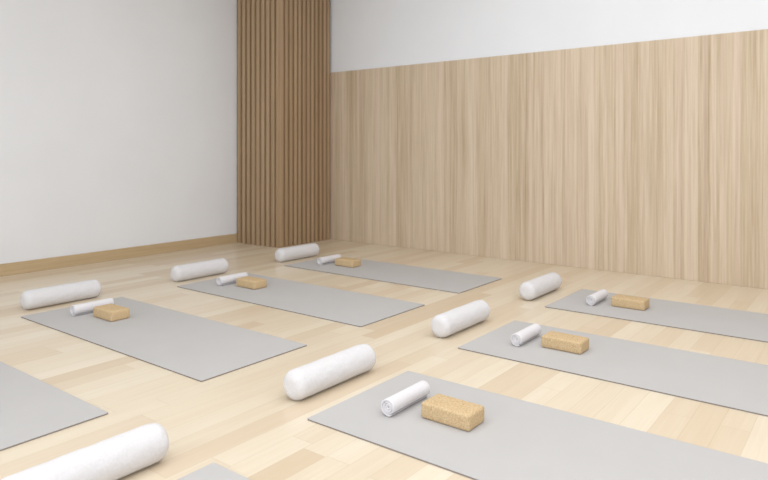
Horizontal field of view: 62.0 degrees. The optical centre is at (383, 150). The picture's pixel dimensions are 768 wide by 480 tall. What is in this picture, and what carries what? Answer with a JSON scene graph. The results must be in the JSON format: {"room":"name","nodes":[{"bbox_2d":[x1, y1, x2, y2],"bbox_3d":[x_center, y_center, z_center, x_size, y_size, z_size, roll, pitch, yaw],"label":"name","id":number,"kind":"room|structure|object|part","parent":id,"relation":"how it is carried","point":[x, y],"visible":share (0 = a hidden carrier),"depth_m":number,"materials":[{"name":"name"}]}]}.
{"room":"exercise studio","nodes":[
{"label":"exercise studio","id":0,"kind":"room"},
{"bbox_2d":[0,0,236,263],"bbox_3d":[-4.087,-0.712,5.587,0.200,3.800,9.200,0,0,38],"label":"wall","id":1,"kind":"structure","parent":0,"point":[118,118],"depth_m":6.95,"materials":[{"name":"white paint"}]},
{"bbox_2d":[0,233,237,275],"bbox_3d":[-4.346,1.131,5.074,0.016,0.114,8.071,0,0,38],"label":"baseboard","id":2,"kind":"structure","parent":1,"relation":"attached to","point":[13,268],"depth_m":6.87,"materials":[{"name":"brown wood"}]},
{"bbox_2d":[237,0,329,247],"bbox_3d":[-1.309,-0.711,8.389,0.782,3.798,0.969,0,0,38],"label":"column","id":3,"kind":"structure","parent":0,"point":[283,46],"depth_m":8.07,"materials":[{"name":"brown wood"}]},
{"bbox_3d":[-1.606,-0.711,8.022,0.684,3.798,0.024,0,0,38],"label":"slat panel","id":4,"kind":"part","parent":3,"relation":"part of","materials":[{"name":"brown wood"}]},
{"bbox_3d":[-1.274,-0.711,7.815,0.027,3.798,0.101,0,0,38],"label":"corner post","id":5,"kind":"part","parent":3,"relation":"part of","materials":[{"name":"brown wood"}]},
{"bbox_3d":[-0.976,-0.711,8.200,0.024,3.798,0.812,0,0,38],"label":"slat panel","id":6,"kind":"part","parent":3,"relation":"part of","materials":[{"name":"brown wood"}]},
{"bbox_2d":[0,239,767,479],"bbox_3d":[-0.443,1.248,2.780,9.400,0.120,9.200,0,0,38],"label":"floor","id":7,"kind":"structure","parent":0,"point":[243,421],"depth_m":3.54,"materials":[{"name":"brown wood"}]},
{"bbox_2d":[0,361,107,450],"bbox_3d":[-2.299,1.185,3.209,2.081,0.007,0.770,0,0,38],"label":"yoga mat","id":8,"kind":"object","parent":7,"relation":"on","point":[31,408],"visible":1,"depth_m":2.91,"materials":[{"name":"grey rubber"}]},
{"bbox_2d":[20,279,101,309],"bbox_3d":[-2.499,1.116,4.970,0.147,0.145,0.591,0,0,38],"label":"foam roller","id":9,"kind":"object","parent":7,"relation":"on","point":[63,293],"visible":1,"depth_m":4.90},
{"bbox_2d":[1,423,168,479],"bbox_3d":[-1.036,1.116,2.241,0.147,0.145,0.591,0,0,38],"label":"bolster","id":10,"kind":"object","parent":7,"relation":"on","point":[116,457],"visible":1,"depth_m":2.25,"materials":[{"name":"white fabric"}]},
{"bbox_2d":[21,297,306,381],"bbox_3d":[-1.524,1.185,4.214,2.081,0.007,0.770,0,0,38],"label":"yoga mat","id":11,"kind":"object","parent":7,"relation":"on","point":[200,349],"visible":0.98,"depth_m":3.99,"materials":[{"name":"grey rubber"}]},
{"bbox_2d":[70,298,113,315],"bbox_3d":[-2.126,1.142,4.666,0.072,0.077,0.302,0,0,38],"label":"rolled towel","id":12,"kind":"object","parent":11,"relation":"on","point":[83,308],"visible":0.81,"depth_m":4.61,"materials":[{"name":"white fabric"}]},
{"bbox_2d":[93,303,128,321],"bbox_3d":[-1.927,1.146,4.518,0.246,0.071,0.141,0,0,38],"label":"block","id":13,"kind":"object","parent":11,"relation":"on","point":[109,312],"visible":1,"depth_m":4.46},
{"bbox_2d":[170,258,228,281],"bbox_3d":[-1.719,1.116,5.983,0.147,0.145,0.591,0,0,38],"label":"foam roller","id":14,"kind":"object","parent":7,"relation":"on","point":[183,272],"visible":1,"depth_m":5.91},
{"bbox_2d":[177,463,249,479],"bbox_3d":[-0.056,1.185,1.481,2.081,0.007,0.770,0,0,38],"label":"yoga mat","id":15,"kind":"object","parent":7,"relation":"on","point":[213,471],"visible":1,"depth_m":2.33,"materials":[{"name":"grey rubber"}]},
{"bbox_2d":[275,243,319,261],"bbox_3d":[-0.943,1.116,6.990,0.147,0.145,0.591,0,0,38],"label":"foam roller","id":16,"kind":"object","parent":7,"relation":"on","point":[312,249],"visible":1,"depth_m":6.90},
{"bbox_2d":[177,273,424,326],"bbox_3d":[-0.744,1.185,5.227,2.081,0.007,0.770,0,0,38],"label":"yoga mat","id":17,"kind":"object","parent":7,"relation":"on","point":[357,309],"visible":0.82,"depth_m":5.06,"materials":[{"name":"grey rubber"}]},
{"bbox_2d":[216,272,247,285],"bbox_3d":[-1.345,1.142,5.679,0.072,0.077,0.302,0,0,38],"label":"rolled towel","id":18,"kind":"object","parent":17,"relation":"on","point":[223,280],"visible":0.85,"depth_m":5.62,"materials":[{"name":"white fabric"}]},
{"bbox_2d":[236,276,266,289],"bbox_3d":[-1.147,1.146,5.531,0.246,0.071,0.141,0,0,38],"label":"block","id":19,"kind":"object","parent":17,"relation":"on","point":[249,282],"visible":1,"depth_m":5.48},
{"bbox_2d":[283,344,375,399],"bbox_3d":[-0.262,1.116,3.246,0.147,0.145,0.591,0,0,38],"label":"foam roller","id":20,"kind":"object","parent":7,"relation":"on","point":[304,381],"visible":1,"depth_m":3.15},
{"bbox_2d":[284,256,501,293],"bbox_3d":[0.032,1.185,6.234,2.081,0.007,0.770,0,0,38],"label":"yoga mat","id":21,"kind":"object","parent":7,"relation":"on","point":[428,278],"visible":0.78,"depth_m":6.03,"materials":[{"name":"grey rubber"}]},
{"bbox_2d":[317,254,340,264],"bbox_3d":[-0.569,1.142,6.686,0.072,0.077,0.302,0,0,38],"label":"rolled towel","id":22,"kind":"object","parent":21,"relation":"on","point":[327,259],"visible":0.88,"depth_m":6.62,"materials":[{"name":"white fabric"}]},
{"bbox_2d":[335,257,360,267],"bbox_3d":[-0.371,1.146,6.538,0.246,0.071,0.141,0,0,38],"label":"block","id":23,"kind":"object","parent":21,"relation":"on","point":[342,261],"visible":1,"depth_m":6.48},
{"bbox_2d":[431,300,489,337],"bbox_3d":[0.518,1.116,4.259,0.147,0.145,0.591,0,0,38],"label":"foam roller","id":24,"kind":"object","parent":7,"relation":"on","point":[445,324],"visible":1,"depth_m":4.14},
{"bbox_2d":[308,371,767,479],"bbox_3d":[0.718,1.185,2.486,2.081,0.007,0.770,0,0,38],"label":"yoga mat","id":25,"kind":"object","parent":7,"relation":"on","point":[516,439],"visible":1,"depth_m":2.58,"materials":[{"name":"grey rubber"}]},
{"bbox_2d":[381,381,429,416],"bbox_3d":[0.103,1.142,2.949,0.072,0.077,0.302,0,0,38],"label":"rolled towel","id":26,"kind":"object","parent":25,"relation":"on","point":[403,399],"visible":1,"depth_m":2.90,"materials":[{"name":"white fabric"}]},
{"bbox_2d":[421,394,483,430],"bbox_3d":[0.301,1.146,2.801,0.246,0.071,0.141,0,0,38],"label":"block","id":27,"kind":"object","parent":25,"relation":"on","point":[454,412],"visible":1,"depth_m":2.76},
{"bbox_2d":[519,272,561,299],"bbox_3d":[1.294,1.116,5.266,0.147,0.145,0.591,0,0,38],"label":"foam roller","id":28,"kind":"object","parent":7,"relation":"on","point":[534,288],"visible":1,"depth_m":5.13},
{"bbox_2d":[458,321,767,416],"bbox_3d":[1.499,1.185,3.499,2.081,0.007,0.770,0,0,38],"label":"yoga mat","id":29,"kind":"object","parent":7,"relation":"on","point":[735,384],"visible":1,"depth_m":3.51,"materials":[{"name":"grey rubber"}]},
{"bbox_2d":[511,323,541,345],"bbox_3d":[0.884,1.142,3.962,0.072,0.077,0.302,0,0,38],"label":"rolled towel","id":30,"kind":"object","parent":29,"relation":"on","point":[530,332],"visible":1,"depth_m":3.90,"materials":[{"name":"white fabric"}]},
{"bbox_2d":[542,331,588,353],"bbox_3d":[1.081,1.146,3.814,0.246,0.071,0.141,0,0,38],"label":"block","id":31,"kind":"object","parent":29,"relation":"on","point":[560,341],"visible":1,"depth_m":3.77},
{"bbox_2d":[545,289,767,342],"bbox_3d":[2.275,1.185,4.506,2.081,0.007,0.770,0,0,38],"label":"yoga mat","id":32,"kind":"object","parent":7,"relation":"on","point":[748,325],"visible":1,"depth_m":4.57,"materials":[{"name":"grey rubber"}]},
{"bbox_2d":[586,289,607,305],"bbox_3d":[1.660,1.142,4.969,0.072,0.077,0.302,0,0,38],"label":"rolled towel","id":33,"kind":"object","parent":32,"relation":"on","point":[600,295],"visible":1,"depth_m":4.89,"materials":[{"name":"white fabric"}]},
{"bbox_2d":[611,294,648,310],"bbox_3d":[1.857,1.146,4.822,0.246,0.071,0.141,0,0,38],"label":"block","id":34,"kind":"object","parent":32,"relation":"on","point":[624,301],"visible":1,"depth_m":4.77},
{"bbox_2d":[330,0,767,72],"bbox_3d":[2.388,-0.712,6.292,9.200,3.800,0.180,0,0,38],"label":"wall","id":35,"kind":"structure","parent":0,"point":[364,34],"depth_m":7.00,"materials":[{"name":"white paint"}]},
{"bbox_2d":[330,29,767,288],"bbox_3d":[2.625,0.076,5.983,8.448,2.225,0.020,0,0,38],"label":"wall paneling","id":36,"kind":"structure","parent":35,"relation":"attached to","point":[650,158],"depth_m":6.53,"materials":[{"name":"brown wood"}]}
]}

